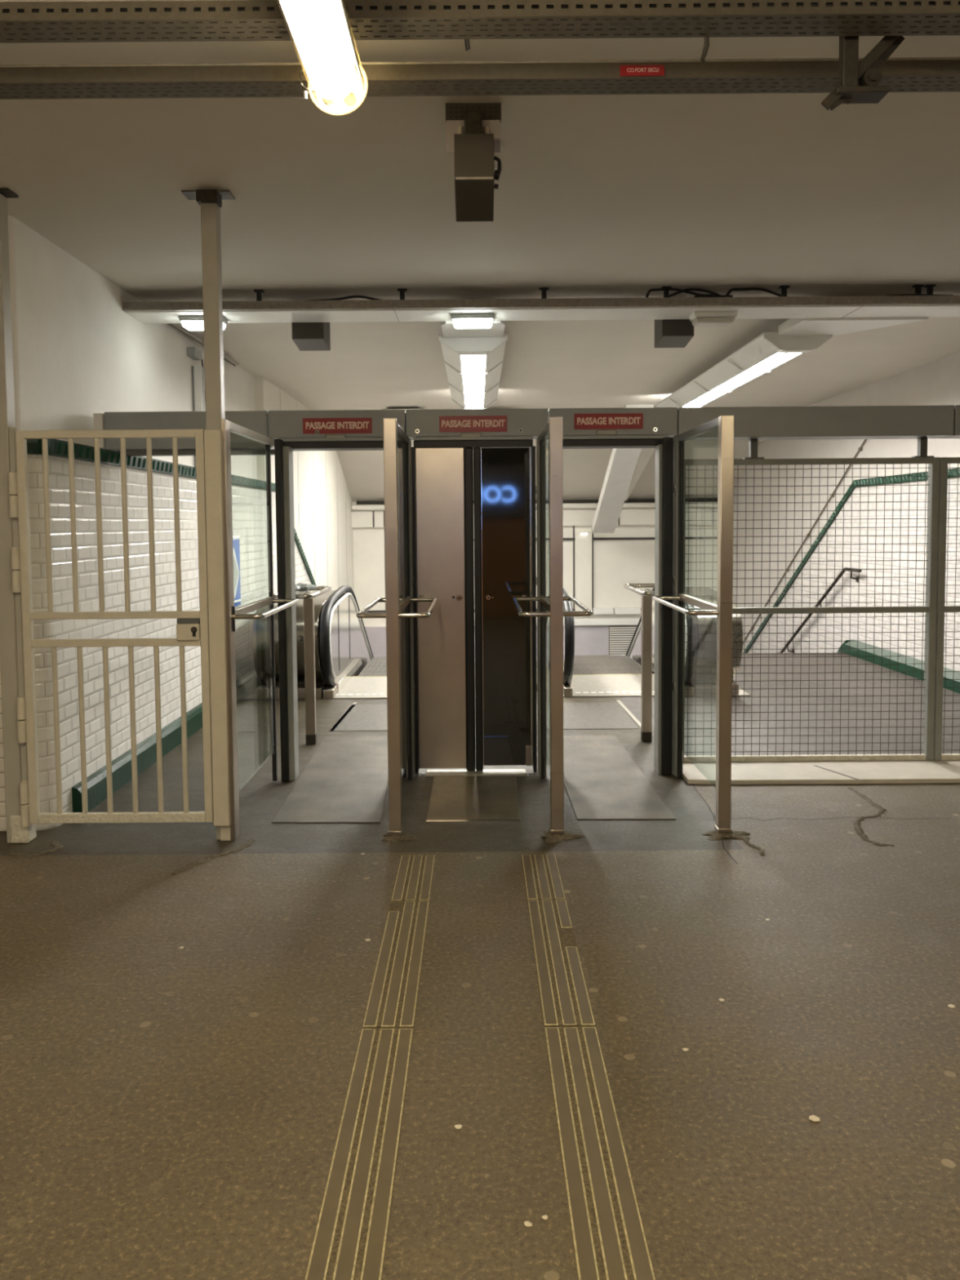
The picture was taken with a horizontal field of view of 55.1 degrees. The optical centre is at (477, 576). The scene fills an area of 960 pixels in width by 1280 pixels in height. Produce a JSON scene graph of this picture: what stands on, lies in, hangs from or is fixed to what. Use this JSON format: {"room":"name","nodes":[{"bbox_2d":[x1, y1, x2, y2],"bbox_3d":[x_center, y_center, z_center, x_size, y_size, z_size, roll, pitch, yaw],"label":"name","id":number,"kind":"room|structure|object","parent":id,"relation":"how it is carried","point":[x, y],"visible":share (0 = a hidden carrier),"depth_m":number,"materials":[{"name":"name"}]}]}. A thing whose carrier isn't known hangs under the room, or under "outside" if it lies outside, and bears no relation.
{"room":"metro station","nodes":[
{"label":"metro station","id":0,"kind":"room"},
{"bbox_2d":[7,215,257,479],"bbox_3d":[-4.596,-1.375,7.541,4.830,1.250,5.980,0,3,0],"label":"wall","id":1,"kind":"structure","parent":0,"point":[77,355],"depth_m":5.58,"materials":[{"name":"white paint"}]},
{"bbox_2d":[93,410,274,456],"bbox_3d":[-1.782,-0.883,5.713,1.110,0.263,0.230,0,3,0],"label":"header beam","id":2,"kind":"structure","parent":1,"relation":"attached to","point":[257,421],"depth_m":5.61,"materials":[{"name":"metal"}]},
{"bbox_2d":[186,346,204,367],"bbox_3d":[-2.360,-1.838,7.730,0.070,0.123,0.328,0,3,0],"label":"junction box","id":3,"kind":"object","parent":1,"relation":"attached to","point":[193,353],"visible":0.99,"depth_m":7.61,"materials":[{"name":"grey paint"}]},
{"bbox_2d":[191,365,205,466],"bbox_3d":[-2.349,-1.333,7.888,0.084,0.890,0.335,0,3,0],"label":"wall box","id":4,"kind":"object","parent":1,"relation":"attached to","point":[198,371],"visible":0.38,"depth_m":7.71,"materials":[{"name":"grey paint"}]},
{"bbox_2d":[166,323,235,366],"bbox_3d":[-2.346,-1.971,7.748,0.020,0.030,2.300,0,3,0],"label":"conduit","id":5,"kind":"object","parent":1,"relation":"attached to","point":[169,324],"visible":0.65,"depth_m":7.51,"materials":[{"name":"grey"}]},
{"bbox_2d":[0,453,311,831],"bbox_3d":[-4.577,1.648,10.921,4.820,5.225,12.380,0,3,0],"label":"wall","id":6,"kind":"structure","parent":0,"point":[249,504],"depth_m":5.53,"materials":[{"name":"white tile"}]},
{"bbox_2d":[26,439,56,455],"bbox_3d":[-2.220,-0.658,4.639,0.085,0.085,0.199,2,4,42],"label":"crown molding","id":7,"kind":"structure","parent":6,"relation":"attached to","point":[34,446],"depth_m":4.61,"materials":[{"name":"tile"}]},
{"bbox_2d":[71,668,261,812],"bbox_3d":[-2.147,1.057,7.497,0.050,0.160,5.150,0,3,0],"label":"baseboard","id":8,"kind":"structure","parent":6,"relation":"attached to","point":[171,736],"depth_m":5.85,"materials":[{"name":"green ceramic"}]},
{"bbox_2d":[52,439,316,585],"bbox_3d":[-2.164,0.922,10.940,0.057,3.965,12.260,0,3,0],"label":"crown molding","id":9,"kind":"structure","parent":6,"relation":"attached to","point":[82,452],"depth_m":5.96,"materials":[{"name":"tile"}]},
{"bbox_2d":[232,538,241,606],"bbox_3d":[-2.167,-0.011,7.796,0.023,0.600,1.170,0,3,0],"label":"poster","id":10,"kind":"object","parent":6,"relation":"attached to","point":[236,549],"visible":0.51,"depth_m":8.25,"materials":[{"name":"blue paper"}]},
{"bbox_2d":[254,376,353,592],"bbox_3d":[-2.283,0.853,13.577,0.220,6.470,7.012,0,3,0],"label":"wall panels","id":11,"kind":"object","parent":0,"point":[332,546],"visible":0.12,"depth_m":13.37,"materials":[{"name":"white"}]},
{"bbox_2d":[0,653,959,1279],"bbox_3d":[1.011,1.418,2.196,14.000,0.001,17.220,0,3,0],"label":"floor","id":12,"kind":"structure","parent":0,"point":[168,1111],"depth_m":2.89,"materials":[{"name":"brown concrete"}]},
{"bbox_2d":[0,187,36,843],"bbox_3d":[-2.302,-0.264,4.464,0.200,3.150,0.134,0,3,0],"label":"gate post","id":13,"kind":"object","parent":12,"relation":"on","point":[19,828],"visible":0.98,"depth_m":4.45,"materials":[{"name":"metal"}]},
{"bbox_2d":[15,429,213,823],"bbox_3d":[-1.754,0.252,4.463,0.899,1.912,0.060,0,3,0],"label":"gate","id":14,"kind":"object","parent":13,"relation":"attached to","point":[192,626],"visible":1,"depth_m":4.45,"materials":[{"name":"metal"}]},
{"bbox_2d":[8,840,63,857],"bbox_3d":[-2.105,1.314,4.415,0.140,0.017,0.230,2,4,39],"label":"ridge","id":15,"kind":"object","parent":12,"relation":"on","point":[56,846],"visible":1,"depth_m":4.39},
{"bbox_2d":[181,189,239,840],"bbox_3d":[-1.287,-0.274,4.500,0.230,3.150,0.182,0,3,0],"label":"gate post","id":16,"kind":"object","parent":12,"relation":"on","point":[217,450],"visible":1,"depth_m":4.43,"materials":[{"name":"metal"}]},
{"bbox_2d":[170,839,255,875],"bbox_3d":[-1.229,1.313,4.311,0.069,0.019,0.505,2,4,32],"label":"ridge","id":17,"kind":"object","parent":12,"relation":"on","point":[248,843],"visible":1,"depth_m":4.31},
{"bbox_2d":[230,422,298,781],"bbox_3d":[-1.149,0.229,5.085,0.201,2.056,1.153,0,3,0],"label":"barrier","id":18,"kind":"object","parent":12,"relation":"on","point":[241,613],"visible":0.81,"depth_m":5.45,"materials":[{"name":"metal"}]},
{"bbox_2d":[274,439,298,782],"bbox_3d":[-1.156,0.208,5.581,0.078,2.060,0.160,0,3,0],"label":"door frame","id":19,"kind":"structure","parent":12,"relation":"on","point":[284,486],"depth_m":5.53,"materials":[{"name":"black metal"}]},
{"bbox_2d":[273,586,331,744],"bbox_3d":[-1.165,0.645,6.222,0.270,1.115,0.780,0,3,0],"label":"barrier post","id":20,"kind":"object","parent":12,"relation":"on","point":[308,598],"visible":0.76,"depth_m":6.48,"materials":[{"name":"metal"}]},
{"bbox_2d":[295,582,318,591],"bbox_3d":[-1.181,0.072,6.125,0.226,0.057,0.333,0,3,0],"label":"scrap","id":21,"kind":"object","parent":20,"relation":"on","point":[301,587],"visible":0.69,"depth_m":6.07,"materials":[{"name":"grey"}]},
{"bbox_2d":[252,585,373,699],"bbox_3d":[-1.610,2.471,12.246,0.700,5.099,8.259,0,3,0],"label":"escalator","id":22,"kind":"object","parent":12,"relation":"on","point":[343,650],"visible":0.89,"depth_m":8.26,"materials":[{"name":"silver metal"}]},
{"bbox_2d":[271,736,388,822],"bbox_3d":[-0.810,1.224,5.755,0.610,0.005,1.950,0,3,0],"label":"floor plate","id":23,"kind":"object","parent":12,"relation":"on","point":[345,780],"visible":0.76,"depth_m":5.46,"materials":[{"name":"metal"}]},
{"bbox_2d":[328,702,357,731],"bbox_3d":[-1.081,1.128,7.472,0.030,0.004,1.112,0,3,2],"label":"floor track","id":24,"kind":"object","parent":12,"relation":"on","point":[354,703],"visible":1,"depth_m":7.41,"materials":[{"name":"metal"}]},
{"bbox_2d":[322,656,386,698],"bbox_3d":[-0.792,2.189,12.038,1.160,2.676,7.545,0,3,0],"label":"floor plate","id":25,"kind":"object","parent":12,"relation":"on","point":[371,682],"visible":0.13,"depth_m":8.91,"materials":[{"name":"metal"}]},
{"bbox_2d":[329,704,387,731],"bbox_3d":[-0.726,1.128,7.422,0.770,0.003,1.010,0,3,0],"label":"floor plate","id":26,"kind":"object","parent":12,"relation":"on","point":[362,717],"visible":0.43,"depth_m":7.32,"materials":[{"name":"metal"}]},
{"bbox_2d":[304,1028,413,1279],"bbox_3d":[-0.277,1.439,1.956,0.160,0.005,1.740,0,3,0],"label":"strip","id":27,"kind":"object","parent":12,"relation":"on","point":[349,1242],"visible":1,"depth_m":2.22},
{"bbox_2d":[361,901,429,1027],"bbox_3d":[-0.277,1.361,3.309,0.160,0.005,0.940,0,3,0],"label":"strip","id":28,"kind":"object","parent":12,"relation":"on","point":[392,1002],"visible":1,"depth_m":3.20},
{"bbox_2d":[355,417,438,843],"bbox_3d":[-0.416,0.239,5.039,0.370,2.083,1.246,0,3,0],"label":"barrier","id":29,"kind":"object","parent":12,"relation":"on","point":[395,605],"visible":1,"depth_m":4.53,"materials":[{"name":"metal"}]},
{"bbox_2d":[397,439,406,777],"bbox_3d":[-0.466,0.198,5.661,0.045,2.060,0.160,0,3,0],"label":"door frame","id":30,"kind":"structure","parent":12,"relation":"on","point":[400,443],"depth_m":5.59,"materials":[{"name":"black metal"}]},
{"bbox_2d":[268,409,406,450],"bbox_3d":[-0.857,-0.906,5.713,0.830,0.230,0.228,0,3,0],"label":"header beam","id":31,"kind":"structure","parent":30,"relation":"on","point":[286,426],"depth_m":5.61,"materials":[{"name":"metal"}]},
{"bbox_2d":[302,417,372,438],"bbox_3d":[-0.854,-0.902,5.604,0.420,0.130,0.005,0,3,0],"label":"sign","id":32,"kind":"object","parent":31,"relation":"attached to","point":[324,425],"visible":1,"depth_m":5.60,"materials":[{"name":"red"}]},
{"bbox_2d":[391,855,435,901],"bbox_3d":[-0.278,1.319,4.048,0.160,0.005,0.510,0,3,0],"label":"strip","id":33,"kind":"object","parent":12,"relation":"on","point":[414,878],"visible":1,"depth_m":4.01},
{"bbox_2d":[426,775,519,820],"bbox_3d":[-0.016,1.248,5.221,0.504,0.005,0.840,0,3,0],"label":"floor plate","id":34,"kind":"object","parent":12,"relation":"on","point":[451,797],"visible":1,"depth_m":5.17,"materials":[{"name":"brown metal"}]},
{"bbox_2d":[426,819,520,822],"bbox_3d":[-0.022,1.272,4.790,0.492,0.008,0.018,0,3,0],"label":"edging","id":35,"kind":"object","parent":12,"relation":"on","point":[461,820],"visible":1,"depth_m":4.78,"materials":[{"name":"silver metal"}]},
{"bbox_2d":[411,445,537,773],"bbox_3d":[-0.018,0.208,5.686,0.755,2.006,0.110,0,3,0],"label":"door frame","id":36,"kind":"structure","parent":12,"relation":"on","point":[533,447],"depth_m":5.64,"materials":[{"name":"black metal"}]},
{"bbox_2d":[415,447,475,770],"bbox_3d":[-0.196,0.210,5.691,0.352,2.004,0.062,0,3,0],"label":"door leaf","id":37,"kind":"structure","parent":36,"relation":"attached to","point":[444,476],"depth_m":5.67,"materials":[{"name":"metal"}]},
{"bbox_2d":[406,408,547,449],"bbox_3d":[-0.002,-0.913,5.713,0.864,0.230,0.228,0,3,0],"label":"header beam","id":38,"kind":"structure","parent":36,"relation":"on","point":[523,425],"depth_m":5.61,"materials":[{"name":"metal"}]},
{"bbox_2d":[439,415,506,436],"bbox_3d":[-0.027,-0.913,5.604,0.413,0.133,0.005,0,3,0],"label":"sign","id":39,"kind":"object","parent":38,"relation":"attached to","point":[464,423],"visible":1,"depth_m":5.60,"materials":[{"name":"red"}]},
{"bbox_2d":[473,446,533,770],"bbox_3d":[0.159,0.207,5.691,0.355,2.004,0.062,0,3,0],"label":"door leaf","id":40,"kind":"structure","parent":36,"relation":"attached to","point":[503,535],"depth_m":5.67,"materials":[{"name":"black"}]},
{"bbox_2d":[425,768,526,777],"bbox_3d":[-0.010,1.218,5.712,0.620,0.009,0.135,0,3,0],"label":"threshold","id":41,"kind":"object","parent":12,"relation":"on","point":[486,772],"visible":1,"depth_m":5.70,"materials":[{"name":"metal"}]},
{"bbox_2d":[521,853,565,899],"bbox_3d":[0.284,1.314,4.048,0.160,0.005,0.510,0,3,0],"label":"strip","id":42,"kind":"object","parent":12,"relation":"on","point":[542,877],"visible":1,"depth_m":4.01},
{"bbox_2d":[511,416,593,842],"bbox_3d":[0.387,0.233,5.037,0.370,2.083,1.251,0,3,0],"label":"barrier","id":43,"kind":"object","parent":12,"relation":"on","point":[553,603],"visible":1,"depth_m":4.53,"materials":[{"name":"metal"}]},
{"bbox_2d":[527,900,595,1026],"bbox_3d":[0.285,1.357,3.309,0.160,0.005,0.940,0,3,0],"label":"strip","id":44,"kind":"object","parent":12,"relation":"on","point":[565,1000],"visible":1,"depth_m":3.20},
{"bbox_2d":[536,702,638,729],"bbox_3d":[0.834,1.116,7.422,0.750,0.003,1.010,0,3,0],"label":"floor plate","id":45,"kind":"object","parent":12,"relation":"on","point":[611,715],"visible":0.64,"depth_m":7.34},
{"bbox_2d":[544,1026,656,1279],"bbox_3d":[0.285,1.435,1.956,0.160,0.005,1.740,0,3,0],"label":"strip","id":46,"kind":"object","parent":12,"relation":"on","point":[610,1242],"visible":1,"depth_m":2.21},
{"bbox_2d":[546,735,675,819],"bbox_3d":[0.768,1.212,5.747,0.536,0.005,1.905,0,3,0],"label":"floor plate","id":47,"kind":"object","parent":12,"relation":"on","point":[602,781],"visible":0.95,"depth_m":5.46,"materials":[{"name":"metal"}]},
{"bbox_2d":[563,654,691,697],"bbox_3d":[1.337,2.172,12.038,1.160,2.676,7.545,0,3,0],"label":"escalator","id":48,"kind":"object","parent":12,"relation":"on","point":[593,676],"visible":0.38,"depth_m":9.21,"materials":[{"name":"metal"}]},
{"bbox_2d":[546,588,574,696],"bbox_3d":[0.824,2.451,12.246,0.092,5.099,8.259,0,3,0],"label":"balustrade","id":49,"kind":"object","parent":48,"relation":"attached to","point":[568,621],"visible":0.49,"depth_m":8.13,"materials":[{"name":"black rubber"}]},
{"bbox_2d":[616,700,640,727],"bbox_3d":[1.236,1.110,7.472,0.030,0.004,1.111,-1,3,-1],"label":"floor track","id":50,"kind":"object","parent":12,"relation":"on","point":[620,702],"visible":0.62,"depth_m":7.48,"materials":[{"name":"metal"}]},
{"bbox_2d":[623,583,654,742],"bbox_3d":[1.175,0.626,6.222,0.270,1.115,0.780,0,3,0],"label":"barrier post","id":51,"kind":"object","parent":12,"relation":"on","point":[646,595],"visible":0.75,"depth_m":6.48,"materials":[{"name":"metal"}]},
{"bbox_2d":[653,437,673,775],"bbox_3d":[1.144,0.185,5.661,0.079,2.060,0.160,0,3,0],"label":"door frame","id":52,"kind":"structure","parent":12,"relation":"on","point":[664,451],"depth_m":5.60,"materials":[{"name":"black metal"}]},
{"bbox_2d":[546,407,677,448],"bbox_3d":[0.828,-0.920,5.713,0.781,0.230,0.228,0,3,0],"label":"header beam","id":53,"kind":"structure","parent":52,"relation":"on","point":[659,423],"depth_m":5.61,"materials":[{"name":"metal"}]},
{"bbox_2d":[573,413,643,435],"bbox_3d":[0.798,-0.929,5.604,0.419,0.130,0.005,0,3,0],"label":"sign","id":54,"kind":"object","parent":53,"relation":"attached to","point":[612,421],"visible":1,"depth_m":5.60,"materials":[{"name":"red"}]},
{"bbox_2d":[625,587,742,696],"bbox_3d":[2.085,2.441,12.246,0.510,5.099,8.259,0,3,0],"label":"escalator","id":55,"kind":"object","parent":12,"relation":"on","point":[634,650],"visible":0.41,"depth_m":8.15,"materials":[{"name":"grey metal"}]},
{"bbox_2d":[652,415,750,840],"bbox_3d":[1.188,0.226,5.042,0.319,2.083,1.240,0,3,0],"label":"barrier","id":56,"kind":"object","parent":12,"relation":"on","point":[722,610],"visible":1,"depth_m":4.53,"materials":[{"name":"metal"}]},
{"bbox_2d":[742,837,764,855],"bbox_3d":[1.313,1.286,4.434,0.048,0.015,0.319,-1,3,-10],"label":"ridge","id":57,"kind":"object","parent":12,"relation":"on","point":[746,841],"visible":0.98,"depth_m":4.38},
{"bbox_2d":[742,652,846,654],"bbox_3d":[3.443,2.279,13.448,1.950,3.066,5.265,0,3,0],"label":"stair step","id":58,"kind":"structure","parent":12,"relation":"on","point":[827,652],"depth_m":10.74,"materials":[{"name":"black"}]},
{"bbox_2d":[730,817,951,821],"bbox_3d":[1.891,1.260,4.796,1.142,0.001,0.061,0,3,0],"label":"floor crack","id":59,"kind":"structure","parent":12,"relation":"on","point":[746,817],"depth_m":4.79,"materials":[{"name":"black"}]},
{"bbox_2d":[847,786,893,846],"bbox_3d":[2.072,1.256,4.854,0.182,0.017,0.986,1,3,19],"label":"cable","id":60,"kind":"object","parent":12,"relation":"on","point":[864,837],"visible":1,"depth_m":4.77,"materials":[{"name":"rubber"}]},
{"bbox_2d":[0,4,959,502],"bbox_3d":[-0.011,-1.360,5.180,16.000,1.280,23.500,0,3,0],"label":"ceiling","id":61,"kind":"structure","parent":0,"point":[597,196],"depth_m":4.75,"materials":[{"name":"paint"}]},
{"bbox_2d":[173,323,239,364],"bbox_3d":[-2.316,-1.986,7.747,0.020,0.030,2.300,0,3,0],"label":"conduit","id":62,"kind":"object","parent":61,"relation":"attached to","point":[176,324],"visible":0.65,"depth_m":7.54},
{"bbox_2d":[291,322,330,351],"bbox_3d":[-1.225,-1.838,6.775,0.230,0.289,0.300,0,3,0],"label":"housing","id":63,"kind":"object","parent":61,"relation":"hanging from","point":[307,336],"visible":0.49,"depth_m":6.63,"materials":[{"name":"metal"}]},
{"bbox_2d":[275,0,368,115],"bbox_3d":[-0.422,-1.514,1.942,0.197,0.393,1.563,0,3,0],"label":"lamp","id":64,"kind":"object","parent":61,"relation":"hanging from","point":[320,29],"visible":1,"depth_m":2.42,"materials":[{"name":"plastic"}]},
{"bbox_2d":[445,102,501,222],"bbox_3d":[-0.015,-1.605,3.552,0.212,0.404,0.283,0,3,0],"label":"security camera","id":65,"kind":"object","parent":61,"relation":"hanging from","point":[473,129],"visible":1,"depth_m":3.48,"materials":[{"name":"grey metal"}]},
{"bbox_2d":[0,0,959,43],"bbox_3d":[-0.013,-1.648,2.587,6.401,0.206,0.123,0,3,0],"label":"cable tray","id":66,"kind":"object","parent":61,"relation":"hanging from","point":[20,20],"visible":0.96,"depth_m":2.54,"materials":[{"name":"metal"}]},
{"bbox_2d":[700,35,709,62],"bbox_3d":[0.657,-1.525,2.659,0.026,0.074,0.019,3,5,44],"label":"hook","id":67,"kind":"object","parent":66,"relation":"hanging from","point":[706,45],"visible":1,"depth_m":2.65,"materials":[{"name":"metal"}]},
{"bbox_2d":[0,57,959,99],"bbox_3d":[-0.013,-1.669,2.939,6.401,0.206,0.118,0,3,0],"label":"cable tray","id":68,"kind":"object","parent":61,"relation":"hanging from","point":[913,74],"visible":0.9,"depth_m":2.89,"materials":[{"name":"metal"}]},
{"bbox_2d":[620,65,664,75],"bbox_3d":[0.516,-1.586,2.881,0.139,0.032,0.004,0,3,0],"label":"tag","id":69,"kind":"object","parent":68,"relation":"attached to","point":[625,70],"visible":1,"depth_m":2.88,"materials":[{"name":"red"}]},
{"bbox_2d":[356,497,717,504],"bbox_3d":[1.189,-1.377,16.819,6.800,0.075,0.080,0,3,0],"label":"ceiling pipe","id":70,"kind":"object","parent":61,"relation":"attached to","point":[372,502],"visible":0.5,"depth_m":16.79,"materials":[{"name":"metal"}]},
{"bbox_2d":[122,289,959,408],"bbox_3d":[1.094,-1.982,8.848,6.980,0.278,5.305,0,3,0],"label":"light raceway","id":71,"kind":"object","parent":61,"relation":"hanging from","point":[808,315],"depth_m":6.43,"materials":[{"name":"metal"}]},
{"bbox_2d":[181,320,225,330],"bbox_3d":[-1.914,-1.753,6.429,0.275,0.041,0.140,0,3,0],"label":"diffuser","id":72,"kind":"object","parent":71,"relation":"attached to","point":[189,325],"depth_m":6.36,"materials":[{"name":"white"}]},
{"bbox_2d":[307,295,380,300],"bbox_3d":[-0.950,-1.898,6.291,0.632,0.048,0.038,0,3,0],"label":"cable","id":73,"kind":"object","parent":71,"relation":"on","point":[350,296],"visible":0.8,"depth_m":6.28,"materials":[{"name":"black plastic"}]},
{"bbox_2d":[453,319,492,328],"bbox_3d":[-0.034,-1.768,6.429,0.275,0.041,0.140,0,3,0],"label":"diffuser","id":74,"kind":"object","parent":71,"relation":"attached to","point":[458,323],"depth_m":6.36,"materials":[{"name":"white"}]},
{"bbox_2d":[461,355,485,408],"bbox_3d":[-0.035,-1.884,9.067,0.199,0.022,3.680,0,3,0],"label":"diffuser","id":75,"kind":"object","parent":71,"relation":"attached to","point":[473,366],"depth_m":8.73,"materials":[{"name":"white"}]},
{"bbox_2d":[645,288,733,297],"bbox_3d":[1.435,-1.929,6.253,0.600,0.072,0.036,-1,3,-3],"label":"cable","id":76,"kind":"object","parent":71,"relation":"on","point":[654,289],"visible":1,"depth_m":6.25,"materials":[{"name":"black plastic"}]},
{"bbox_2d":[666,288,724,297],"bbox_3d":[1.485,-1.923,6.250,0.407,0.074,0.025,-1,3,-4],"label":"cable","id":77,"kind":"object","parent":71,"relation":"on","point":[686,289],"visible":0.98,"depth_m":6.24,"materials":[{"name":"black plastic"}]},
{"bbox_2d":[691,316,735,326],"bbox_3d":[1.646,-1.782,6.429,0.275,0.041,0.140,0,3,0],"label":"diffuser","id":78,"kind":"object","parent":71,"relation":"attached to","point":[695,321],"depth_m":6.36,"materials":[{"name":"beige"}]},
{"bbox_2d":[684,352,797,406],"bbox_3d":[2.485,-1.922,9.376,0.199,0.022,4.260,0,3,0],"label":"diffuser","id":79,"kind":"object","parent":71,"relation":"attached to","point":[771,361],"depth_m":8.62,"materials":[{"name":"white"}]},
{"bbox_2d":[724,287,784,297],"bbox_3d":[1.882,-1.929,6.245,0.413,0.070,0.022,-1,3,-4],"label":"cable","id":80,"kind":"object","parent":71,"relation":"on","point":[730,291],"visible":0.99,"depth_m":6.24,"materials":[{"name":"black plastic"}]},
{"bbox_2d":[886,293,953,295],"bbox_3d":[3.010,-1.913,6.262,0.451,0.025,0.018,0,3,0],"label":"cable","id":81,"kind":"object","parent":71,"relation":"on","point":[898,294],"visible":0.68,"depth_m":6.25,"materials":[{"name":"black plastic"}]},
{"bbox_2d":[591,404,653,533],"bbox_3d":[2.217,-1.586,14.424,0.380,1.845,3.775,0,3,0],"label":"beam","id":82,"kind":"structure","parent":61,"relation":"attached to","point":[623,462],"depth_m":14.62,"materials":[{"name":"paint"}]},
{"bbox_2d":[625,448,655,500],"bbox_3d":[2.586,-1.789,15.203,0.280,1.017,3.355,0,3,0],"label":"beam","id":83,"kind":"structure","parent":61,"relation":"attached to","point":[646,454],"depth_m":14.86,"materials":[{"name":"paint"}]},
{"bbox_2d":[654,319,693,347],"bbox_3d":[1.445,-1.859,6.775,0.230,0.289,0.300,0,3,0],"label":"housing","id":84,"kind":"object","parent":61,"relation":"hanging from","point":[668,333],"visible":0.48,"depth_m":6.63,"materials":[{"name":"metal"}]},
{"bbox_2d":[821,35,904,111],"bbox_3d":[1.133,-1.565,2.705,0.251,0.385,0.080,0,3,0],"label":"support bracket","id":85,"kind":"object","parent":61,"relation":"attached to","point":[850,89],"visible":0.88,"depth_m":2.69,"materials":[{"name":"metal"}]},
{"bbox_2d":[924,284,936,293],"bbox_3d":[3.084,-1.943,6.275,0.064,0.092,0.040,0,3,0],"label":"rod","id":86,"kind":"object","parent":61,"relation":"hanging from","point":[929,286],"visible":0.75,"depth_m":6.26,"materials":[{"name":"black"}]},
{"bbox_2d":[364,625,637,661],"bbox_3d":[1.179,2.378,17.136,6.920,2.960,0.060,0,3,0],"label":"wall","id":87,"kind":"structure","parent":0,"point":[589,640],"depth_m":17.04,"materials":[{"name":"paint"}]},
{"bbox_2d":[608,626,636,656],"bbox_3d":[2.711,1.381,17.026,0.560,0.940,0.043,0,3,0],"label":"air vent","id":88,"kind":"object","parent":87,"relation":"in","point":[620,637],"visible":0.39,"depth_m":17.00,"materials":[{"name":"metal"}]},
{"bbox_2d":[351,501,717,626],"bbox_3d":[1.170,1.199,17.092,6.920,5.320,0.212,0,3,0],"label":"wall","id":89,"kind":"structure","parent":0,"point":[615,563],"depth_m":17.01,"materials":[{"name":"white"}]},
{"bbox_2d":[351,502,717,510],"bbox_3d":[1.150,-1.288,16.794,6.880,0.100,0.100,0,3,0],"label":"ceiling pipe","id":90,"kind":"object","parent":89,"relation":"attached to","point":[571,505],"visible":0.34,"depth_m":16.75,"materials":[{"name":"metal"}]},
{"bbox_2d":[474,617,640,626],"bbox_3d":[1.407,0.834,16.994,5.600,0.125,0.155,0,3,0],"label":"ledge","id":91,"kind":"object","parent":89,"relation":"attached to","point":[577,621],"visible":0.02,"depth_m":16.92,"materials":[{"name":"white ceramic"}]},
{"bbox_2d":[592,607,613,614],"bbox_3d":[2.320,0.634,16.991,0.370,0.120,0.130,0,3,0],"label":"box","id":92,"kind":"object","parent":91,"relation":"on","point":[596,611],"visible":0.96,"depth_m":16.93,"materials":[{"name":"plastic"}]},
{"bbox_2d":[574,533,591,617],"bbox_3d":[1.955,-0.028,16.973,0.310,1.550,0.070,0,3,0],"label":"pilaster","id":93,"kind":"object","parent":89,"relation":"attached to","point":[583,543],"visible":1,"depth_m":16.93,"materials":[{"name":"paint"}]},
{"bbox_2d":[473,537,717,541],"bbox_3d":[2.170,-0.699,16.954,4.750,0.040,0.030,0,3,0],"label":"rail","id":94,"kind":"object","parent":89,"relation":"attached to","point":[620,538],"visible":0.29,"depth_m":16.94,"materials":[{"name":"black"}]},
{"bbox_2d":[613,607,640,614],"bbox_3d":[2.765,0.631,16.991,0.480,0.120,0.130,0,3,0],"label":"box","id":95,"kind":"object","parent":89,"relation":"attached to","point":[617,611],"visible":1,"depth_m":16.93,"materials":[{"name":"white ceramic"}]},
{"bbox_2d":[732,351,959,653],"bbox_3d":[4.518,0.943,11.075,0.220,6.470,12.000,0,3,0],"label":"wall","id":96,"kind":"structure","parent":0,"point":[937,382],"depth_m":12.83,"materials":[{"name":"white paint"}]},
{"bbox_2d":[742,439,866,643],"bbox_3d":[4.602,-0.053,13.772,0.035,3.551,5.710,0,3,0],"label":"conduit","id":97,"kind":"object","parent":96,"relation":"attached to","point":[860,448],"visible":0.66,"depth_m":12.72,"materials":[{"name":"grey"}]},
{"bbox_2d":[682,760,959,784],"bbox_3d":[2.822,1.189,5.679,3.155,0.028,0.520,0,3,0],"label":"curb","id":98,"kind":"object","parent":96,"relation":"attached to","point":[908,771],"depth_m":5.58,"materials":[{"name":"stone"}]},
{"bbox_2d":[683,437,959,762],"bbox_3d":[2.826,0.147,5.799,3.130,2.037,0.060,0,3,0],"label":"mesh fence","id":99,"kind":"object","parent":98,"relation":"on","point":[935,608],"visible":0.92,"depth_m":5.79,"materials":[{"name":"metal"}]},
{"bbox_2d":[671,404,954,440],"bbox_3d":[2.065,-0.954,5.715,1.678,0.183,0.220,0,3,0],"label":"header beam","id":100,"kind":"structure","parent":99,"relation":"on","point":[836,422],"depth_m":5.61,"materials":[{"name":"metal"}]},
{"bbox_2d":[939,404,959,438],"bbox_3d":[3.646,-0.966,5.715,1.466,0.183,0.220,0,3,0],"label":"header beam","id":101,"kind":"structure","parent":99,"relation":"on","point":[957,408],"depth_m":5.61,"materials":[{"name":"metal"}]},
{"bbox_2d":[747,476,959,671],"bbox_3d":[4.412,1.528,11.108,0.001,5.300,12.000,0,3,0],"label":"wall","id":102,"kind":"structure","parent":0,"point":[828,550],"depth_m":10.18,"materials":[{"name":"white tile"}]},
{"bbox_2d":[779,567,862,653],"bbox_3d":[4.360,1.181,13.087,0.102,2.845,5.230,0,3,0],"label":"handrail","id":103,"kind":"object","parent":102,"relation":"attached to","point":[840,575],"visible":0.48,"depth_m":11.53,"materials":[{"name":"black"}]},
{"bbox_2d":[742,467,959,653],"bbox_3d":[4.398,0.782,11.116,0.057,3.855,11.900,0,3,0],"label":"crown molding","id":104,"kind":"structure","parent":102,"relation":"attached to","point":[953,472],"depth_m":11.00,"materials":[{"name":"green ceramic"}]},
{"bbox_2d":[837,639,959,693],"bbox_3d":[4.359,1.091,8.153,0.100,0.413,5.950,0,3,0],"label":"baseboard","id":105,"kind":"structure","parent":102,"relation":"attached to","point":[853,643],"depth_m":9.53,"materials":[{"name":"green ceramic"}]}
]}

